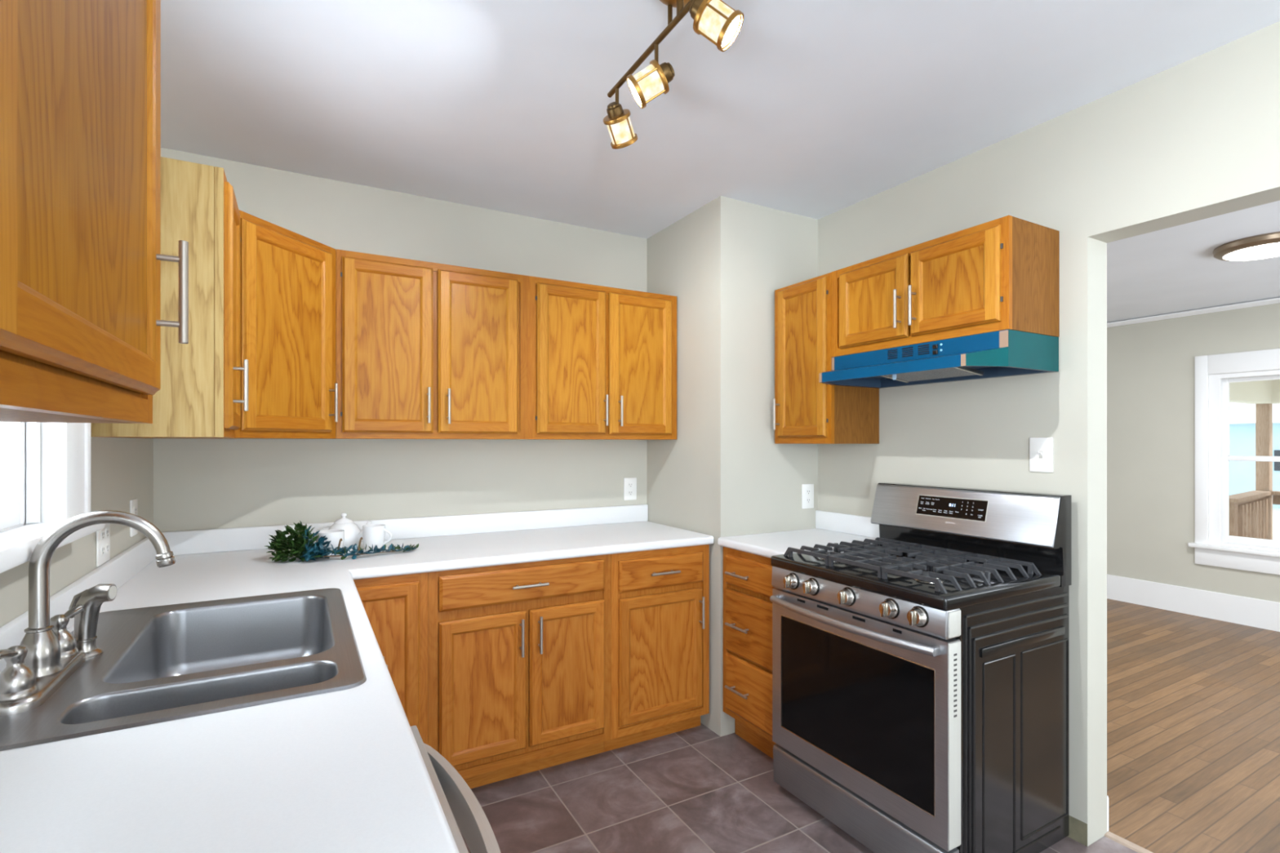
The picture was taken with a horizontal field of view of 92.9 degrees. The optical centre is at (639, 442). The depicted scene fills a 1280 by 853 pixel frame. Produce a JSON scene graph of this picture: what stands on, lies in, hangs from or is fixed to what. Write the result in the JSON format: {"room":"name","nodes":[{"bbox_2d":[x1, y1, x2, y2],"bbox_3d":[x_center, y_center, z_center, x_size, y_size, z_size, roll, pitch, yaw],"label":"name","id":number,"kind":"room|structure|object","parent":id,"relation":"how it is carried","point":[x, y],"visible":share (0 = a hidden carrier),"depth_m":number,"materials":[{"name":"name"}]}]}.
{"room":"kitchen","nodes":[
{"label":"kitchen","id":0,"kind":"room"},
{"bbox_2d":[0,436,153,627],"bbox_3d":[0.235,0.109,-1.553,0.130,2.480,9.060,0,0,-29],"label":"wall","id":1,"kind":"structure","parent":0,"point":[122,468],"depth_m":1.73,"materials":[{"name":"beige paint"}]},
{"bbox_2d":[0,422,104,573],"bbox_3d":[-1.206,-0.319,1.096,0.200,1.064,0.820,0,0,-29],"label":"window","id":2,"kind":"structure","parent":1,"relation":"in","point":[45,467],"depth_m":1.29,"materials":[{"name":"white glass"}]},
{"bbox_2d":[0,0,188,423],"bbox_3d":[-0.675,-0.386,0.568,0.348,0.715,0.650,0,0,-29],"label":"upper cabinet","id":3,"kind":"object","parent":1,"relation":"attached to","point":[81,257],"visible":1,"depth_m":0.59,"materials":[{"name":"brown wood"}]},
{"bbox_2d":[96,523,110,566],"bbox_3d":[-1.517,0.281,1.721,0.008,0.122,0.118,0,0,-29],"label":"power outlet","id":4,"kind":"object","parent":1,"relation":"attached to","point":[103,535],"visible":0.9,"depth_m":1.71,"materials":[{"name":"white plastic"}]},
{"bbox_2d":[100,545,104,555],"bbox_3d":[-1.504,0.302,1.701,0.004,0.027,0.033,0,0,-29],"label":"socket","id":5,"kind":"object","parent":4,"relation":"attached to","point":[102,547],"depth_m":1.70,"materials":[{"name":"grey plastic"}]},
{"bbox_2d":[100,529,104,540],"bbox_3d":[-1.504,0.260,1.701,0.004,0.027,0.033,0,0,-29],"label":"socket","id":6,"kind":"object","parent":4,"relation":"attached to","point":[102,531],"depth_m":1.70,"materials":[{"name":"grey plastic"}]},
{"bbox_2d":[105,542,109,553],"bbox_3d":[-1.526,0.302,1.742,0.004,0.027,0.033,0,0,-29],"label":"socket","id":7,"kind":"object","parent":4,"relation":"attached to","point":[107,544],"depth_m":1.74,"materials":[{"name":"grey plastic"}]},
{"bbox_2d":[105,528,109,537],"bbox_3d":[-1.526,0.260,1.742,0.004,0.027,0.033,0,0,-29],"label":"socket","id":8,"kind":"object","parent":4,"relation":"attached to","point":[107,530],"depth_m":1.74,"materials":[{"name":"grey plastic"}]},
{"bbox_2d":[129,497,137,537],"bbox_3d":[-1.694,0.251,2.037,0.008,0.122,0.085,0,0,-29],"label":"power outlet","id":9,"kind":"object","parent":1,"relation":"attached to","point":[133,503],"visible":0.62,"depth_m":2.02,"materials":[{"name":"white plastic"}]},
{"bbox_2d":[133,506,137,515],"bbox_3d":[-1.692,0.230,2.038,0.004,0.027,0.033,0,0,-29],"label":"socket","id":10,"kind":"object","parent":9,"relation":"attached to","point":[135,508],"depth_m":2.04,"materials":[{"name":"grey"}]},
{"bbox_2d":[90,156,248,437],"bbox_3d":[-1.317,-0.379,1.725,0.362,0.728,0.322,0,0,-29],"label":"upper cabinet","id":11,"kind":"object","parent":1,"relation":"attached to","point":[199,394],"visible":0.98,"depth_m":1.62,"materials":[{"name":"brown wood"}]},
{"bbox_2d":[153,147,647,532],"bbox_3d":[-0.617,0.109,3.087,2.912,2.480,0.130,0,0,-29],"label":"wall","id":12,"kind":"structure","parent":0,"point":[199,483],"depth_m":2.75,"materials":[{"name":"beige paint"}]},
{"bbox_2d":[128,209,337,439],"bbox_3d":[-1.436,-0.379,2.198,0.611,0.728,0.618,0,0,-29],"label":"upper cabinet","id":13,"kind":"object","parent":12,"relation":"attached to","point":[288,277],"visible":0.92,"depth_m":2.10,"materials":[{"name":"brown wood"}]},
{"bbox_2d":[0,504,648,673],"bbox_3d":[-0.316,0.389,1.788,2.167,0.092,2.429,0,0,-29],"label":"backsplash","id":14,"kind":"structure","parent":12,"relation":"attached to","point":[117,571],"depth_m":2.48,"materials":[{"name":"white laminate"}]},
{"bbox_2d":[332,248,527,439],"bbox_3d":[-0.899,-0.379,2.639,0.764,0.728,0.372,0,0,-29],"label":"upper cabinet","id":15,"kind":"object","parent":12,"relation":"attached to","point":[424,349],"visible":1,"depth_m":2.48,"materials":[{"name":"brown wood"}]},
{"bbox_2d":[527,275,676,439],"bbox_3d":[-0.221,-0.379,3.018,0.789,0.728,0.372,0,0,-29],"label":"upper cabinet","id":16,"kind":"object","parent":12,"relation":"attached to","point":[602,361],"visible":1,"depth_m":2.86,"materials":[{"name":"brown wood"}]},
{"bbox_2d":[623,477,636,500],"bbox_3d":[-0.053,0.255,3.323,0.078,0.122,0.008,0,0,-29],"label":"power outlet","id":17,"kind":"object","parent":12,"relation":"attached to","point":[630,483],"visible":1,"depth_m":3.32,"materials":[{"name":"white plastic"}]},
{"bbox_2d":[627,490,633,495],"bbox_3d":[-0.052,0.277,3.321,0.033,0.027,0.004,0,0,-29],"label":"socket","id":18,"kind":"object","parent":17,"relation":"attached to","point":[629,492],"depth_m":3.32,"materials":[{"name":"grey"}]},
{"bbox_2d":[627,482,633,487],"bbox_3d":[-0.052,0.234,3.321,0.033,0.027,0.004,0,0,-29],"label":"socket","id":19,"kind":"object","parent":17,"relation":"attached to","point":[629,484],"depth_m":3.32,"materials":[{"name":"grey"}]},
{"bbox_2d":[160,0,1279,239],"bbox_3d":[1.537,-1.181,-0.899,3.042,0.100,9.190,0,0,-29],"label":"ceiling","id":20,"kind":"structure","parent":0,"point":[817,109],"depth_m":1.94,"materials":[{"name":"white paint"}]},
{"bbox_2d":[603,0,743,149],"bbox_3d":[0.105,-1.010,1.492,0.168,0.241,0.901,0,0,-26],"label":"track light","id":21,"kind":"object","parent":20,"relation":"attached to","point":[715,20],"visible":1,"depth_m":1.57,"materials":[{"name":"gold metal"}]},
{"bbox_2d":[647,195,817,736],"bbox_3d":[0.470,0.109,3.232,0.611,2.480,0.677,0,0,-29],"label":"column","id":22,"kind":"structure","parent":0,"point":[724,473],"depth_m":2.91,"materials":[{"name":"beige paint"}]},
{"bbox_2d":[801,484,813,508],"bbox_3d":[0.842,0.270,3.047,0.078,0.122,0.008,0,0,-29],"label":"power outlet","id":23,"kind":"object","parent":22,"relation":"attached to","point":[807,490],"visible":1,"depth_m":3.04,"materials":[{"name":"white plastic"}]},
{"bbox_2d":[805,497,810,503],"bbox_3d":[0.843,0.291,3.045,0.033,0.027,0.004,0,0,-29],"label":"socket","id":24,"kind":"object","parent":23,"relation":"attached to","point":[807,500],"depth_m":3.04,"materials":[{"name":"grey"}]},
{"bbox_2d":[805,488,810,494],"bbox_3d":[0.843,0.248,3.045,0.033,0.027,0.004,0,0,-29],"label":"socket","id":25,"kind":"object","parent":23,"relation":"attached to","point":[807,491],"depth_m":3.04,"materials":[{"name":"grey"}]},
{"bbox_2d":[458,598,1279,852],"bbox_3d":[2.833,1.409,0.553,6.721,0.120,10.200,0,0,-29],"label":"floor","id":26,"kind":"structure","parent":0,"point":[1193,701],"depth_m":2.43,"materials":[{"name":"brown wood"}]},
{"bbox_2d":[353,572,427,745],"bbox_3d":[-1.041,0.911,2.413,0.279,0.876,0.628,0,0,-29],"label":"base cabinet","id":27,"kind":"object","parent":26,"relation":"on","point":[396,606],"visible":0.31,"depth_m":2.17,"materials":[{"name":"brown wood"}]},
{"bbox_2d":[410,725,500,852],"bbox_3d":[-0.495,0.915,0.662,0.662,0.868,0.572,0,0,-29],"label":"dishwasher","id":28,"kind":"object","parent":26,"relation":"on","point":[462,811],"visible":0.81,"depth_m":0.85,"materials":[{"name":"silver metal"}]},
{"bbox_2d":[427,554,610,789],"bbox_3d":[-0.584,0.911,2.648,0.745,0.876,0.664,0,0,-29],"label":"base cabinet","id":29,"kind":"object","parent":26,"relation":"on","point":[519,654],"visible":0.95,"depth_m":2.37,"materials":[{"name":"brown wood"}]},
{"bbox_2d":[604,544,709,751],"bbox_3d":[-0.036,0.911,2.955,0.510,0.876,0.664,0,0,-29],"label":"base cabinet","id":30,"kind":"object","parent":26,"relation":"on","point":[660,598],"visible":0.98,"depth_m":2.69,"materials":[{"name":"brown wood"}]},
{"bbox_2d":[0,504,713,852],"bbox_3d":[-0.316,0.408,1.788,2.167,0.130,2.429,0,0,-29],"label":"countertop","id":31,"kind":"structure","parent":30,"relation":"on","point":[344,771],"depth_m":0.86,"materials":[{"name":"white laminate"}]},
{"bbox_2d":[0,510,175,717],"bbox_3d":[-0.991,0.279,1.106,0.231,0.305,0.330,0,0,-29],"label":"faucet","id":32,"kind":"object","parent":31,"relation":"on","point":[47,655],"visible":1,"depth_m":1.08,"materials":[{"name":"silver metal"}]},
{"bbox_2d":[0,587,366,751],"bbox_3d":[-0.933,0.523,1.312,0.562,0.187,0.828,0,0,-29],"label":"sink","id":33,"kind":"object","parent":31,"relation":"in","point":[160,664],"visible":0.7,"depth_m":1.24,"materials":[{"name":"silver metal"}]},
{"bbox_2d":[68,584,117,658],"bbox_3d":[-1.113,0.360,1.236,0.077,0.142,0.055,0,0,-29],"label":"sprayer","id":34,"kind":"object","parent":33,"relation":"on","point":[85,627],"visible":0.75,"depth_m":1.22,"materials":[{"name":"silver metal"}]},
{"bbox_2d":[309,529,344,555],"bbox_3d":[-1.222,0.391,2.374,0.126,0.088,0.100,0,0,-29],"label":"mug","id":35,"kind":"object","parent":31,"relation":"on","point":[334,536],"visible":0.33,"depth_m":2.35,"materials":[{"name":"white ceramic"}]},
{"bbox_2d":[264,520,418,562],"bbox_3d":[-1.120,0.362,2.300,0.526,0.143,0.207,0,0,-17],"label":"leaf garland","id":36,"kind":"object","parent":31,"relation":"on","point":[301,545],"visible":1,"depth_m":2.24,"materials":[{"name":"green plant"}]},
{"bbox_2d":[316,512,372,549],"bbox_3d":[-1.213,0.362,2.495,0.200,0.145,0.132,0,0,-29],"label":"teapot","id":37,"kind":"object","parent":31,"relation":"on","point":[353,534],"visible":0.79,"depth_m":2.47,"materials":[{"name":"white ceramic"}]},
{"bbox_2d":[362,524,392,551],"bbox_3d":[-1.065,0.385,2.466,0.108,0.100,0.085,0,0,-29],"label":"mug","id":38,"kind":"object","parent":31,"relation":"on","point":[374,535],"visible":0.81,"depth_m":2.43,"materials":[{"name":"white ceramic"}]},
{"bbox_2d":[723,546,775,758],"bbox_3d":[0.723,0.911,2.732,0.656,0.876,0.425,0,0,-29],"label":"base cabinet","id":39,"kind":"object","parent":26,"relation":"on","point":[748,588],"visible":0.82,"depth_m":2.61,"materials":[{"name":"brown wood"}]},
{"bbox_2d":[717,510,879,558],"bbox_3d":[0.736,0.408,2.740,0.626,0.130,0.440,0,0,-29],"label":"countertop","id":40,"kind":"structure","parent":39,"relation":"on","point":[833,527],"depth_m":2.78,"materials":[{"name":"white laminate"}]},
{"bbox_2d":[769,482,1071,852],"bbox_3d":[0.951,0.763,2.181,0.730,1.172,0.736,0,0,-29],"label":"gas range","id":41,"kind":"object","parent":26,"relation":"on","point":[921,671],"visible":1,"depth_m":1.97,"materials":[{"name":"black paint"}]},
{"bbox_2d":[770,543,1060,611],"bbox_3d":[0.948,0.458,2.181,0.612,0.042,0.733,0,0,-29],"label":"cooktop","id":42,"kind":"object","parent":41,"relation":"in","point":[993,591],"depth_m":1.93,"materials":[{"name":"black metal"}]},
{"bbox_2d":[1104,831,1152,852],"bbox_3d":[2.078,1.395,1.244,0.031,0.109,1.942,0,0,-29],"label":"trim","id":43,"kind":"structure","parent":26,"relation":"on","point":[1109,835],"depth_m":2.04,"materials":[{"name":"beige wood"}]},
{"bbox_2d":[817,21,1279,846],"bbox_3d":[2.808,0.109,-0.188,0.130,2.480,8.930,0,0,-29],"label":"wall","id":44,"kind":"structure","parent":0,"point":[1197,138],"depth_m":2.08,"materials":[{"name":"beige paint"}]},
{"bbox_2d":[773,272,879,444],"bbox_3d":[0.842,-0.362,2.825,0.356,0.736,0.355,0,0,-29],"label":"upper cabinet","id":45,"kind":"object","parent":44,"relation":"attached to","point":[806,411],"visible":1,"depth_m":2.72,"materials":[{"name":"brown wood"}]},
{"bbox_2d":[815,510,879,537],"bbox_3d":[1.001,0.389,2.888,0.019,0.092,0.440,0,0,-29],"label":"backsplash","id":46,"kind":"structure","parent":44,"relation":"attached to","point":[857,525],"depth_m":2.90,"materials":[{"name":"white laminate"}]},
{"bbox_2d":[818,328,1058,388],"bbox_3d":[1.077,-0.297,2.323,0.436,0.133,0.744,0,0,-29],"label":"range hood","id":47,"kind":"object","parent":44,"relation":"attached to","point":[1004,353],"visible":1,"depth_m":2.17,"materials":[{"name":"blue metal"}]},
{"bbox_2d":[932,349,937,355],"bbox_3d":[1.058,-0.323,2.180,0.006,0.016,0.020,0,0,-29],"label":"switch","id":48,"kind":"object","parent":47,"relation":"attached to","point":[935,352],"depth_m":2.18,"materials":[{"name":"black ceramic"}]},
{"bbox_2d":[932,344,937,349],"bbox_3d":[1.058,-0.343,2.180,0.006,0.016,0.020,0,0,-29],"label":"switch","id":49,"kind":"object","parent":47,"relation":"attached to","point":[934,346],"depth_m":2.18,"materials":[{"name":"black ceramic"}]},
{"bbox_2d":[831,215,1059,357],"bbox_3d":[1.112,-0.548,2.343,0.356,0.366,0.748,0,0,-29],"label":"upper cabinet","id":50,"kind":"object","parent":44,"relation":"attached to","point":[1001,273],"visible":0.99,"depth_m":2.11,"materials":[{"name":"brown wood"}]},
{"bbox_2d":[1029,437,1053,472],"bbox_3d":[1.416,0.044,2.151,0.016,0.122,0.078,0,0,-29],"label":"light switch","id":51,"kind":"object","parent":44,"relation":"attached to","point":[1041,449],"visible":1,"depth_m":2.15,"materials":[{"name":"white plastic"}]},
{"bbox_2d":[1067,815,1087,846],"bbox_3d":[1.429,1.312,2.142,0.002,0.075,0.258,0,0,-29],"label":"baseboard","id":52,"kind":"structure","parent":44,"relation":"attached to","point":[1077,828],"depth_m":2.05,"materials":[{"name":"paint"}]},
{"bbox_2d":[1106,795,1108,831],"bbox_3d":[0.842,1.284,3.474,0.013,0.130,3.158,0,0,-29],"label":"baseboard","id":53,"kind":"structure","parent":44,"relation":"attached to","point":[1107,796],"depth_m":2.10,"materials":[{"name":"white wood"}]},
{"bbox_2d":[1106,297,1279,602],"bbox_3d":[4.749,0.157,4.146,0.130,2.385,5.800,0,0,-29],"label":"wall","id":54,"kind":"structure","parent":0,"point":[1151,365],"depth_m":4.93,"materials":[{"name":"beige paint"}]},
{"bbox_2d":[1106,574,1279,631],"bbox_3d":[4.684,1.245,4.109,0.018,0.208,5.800,0,0,-29],"label":"baseboard","id":55,"kind":"structure","parent":54,"relation":"attached to","point":[1249,611],"depth_m":4.73,"materials":[{"name":"white wood"}]},
{"bbox_2d":[1106,297,1279,327],"bbox_3d":[4.677,-1.012,4.105,0.034,0.035,5.800,0,0,-29],"label":"trim","id":56,"kind":"structure","parent":54,"relation":"attached to","point":[1275,300],"depth_m":4.72,"materials":[{"name":"white wood"}]},
{"bbox_2d":[1187,348,1279,574],"bbox_3d":[4.641,0.138,4.277,0.190,1.613,1.175,0,0,-29],"label":"window","id":57,"kind":"structure","parent":54,"relation":"in","point":[1214,546],"depth_m":4.63,"materials":[{"name":"white wood"}]},
{"bbox_2d":[1106,200,1279,322],"bbox_3d":[3.143,-1.086,3.248,3.809,0.100,6.060,0,0,-29],"label":"ceiling","id":58,"kind":"structure","parent":0,"point":[1172,269],"depth_m":3.63,"materials":[{"name":"white paint"}]},
{"bbox_2d":[1212,231,1279,261],"bbox_3d":[3.243,-1.008,3.154,0.400,0.055,0.400,0,0,-29],"label":"flush ceiling light","id":59,"kind":"object","parent":58,"relation":"attached to","point":[1264,246],"visible":1,"depth_m":3.12,"materials":[{"name":"white glass"}]},
{"bbox_2d":[1222,242,1279,261],"bbox_3d":[3.243,-0.988,3.154,0.320,0.013,0.320,0,0,-29],"label":"diffuser","id":60,"kind":"object","parent":59,"relation":"attached to","point":[1263,250],"depth_m":3.15,"materials":[{"name":"white glass"}]},
{"label":"outside","id":61,"kind":"structure","parent":0,"visible":0},
{"bbox_2d":[1272,507,1279,540],"bbox_3d":[26.491,1.799,20.546,53.700,0.200,70.000,0,0,-29],"label":"ground","id":62,"kind":"structure","parent":61,"point":[1276,512],"depth_m":12.59,"materials":[{"name":"white"}]},
{"bbox_2d":[1229,402,1279,508],"bbox_3d":[17.670,-0.126,19.622,6.800,3.650,11.800,0,0,-29],"label":"house","id":63,"kind":"structure","parent":62,"relation":"on","point":[1242,415],"depth_m":16.23,"materials":[{"name":"blue"}]},
{"bbox_2d":[1229,379,1279,539],"bbox_3d":[6.444,0.479,3.833,2.510,2.440,4.600,0,0,-29],"label":"porch","id":64,"kind":"object","parent":62,"relation":"on","point":[1263,393],"visible":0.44,"depth_m":6.05,"materials":[{"name":"brown wood"}]},
{"bbox_2d":[1229,490,1279,539],"bbox_3d":[6.677,0.977,3.926,1.502,0.985,4.335,0,0,-29],"label":"porch railing","id":65,"kind":"object","parent":64,"relation":"on","point":[1250,512],"visible":0.34,"depth_m":5.57,"materials":[{"name":"brown wood"}]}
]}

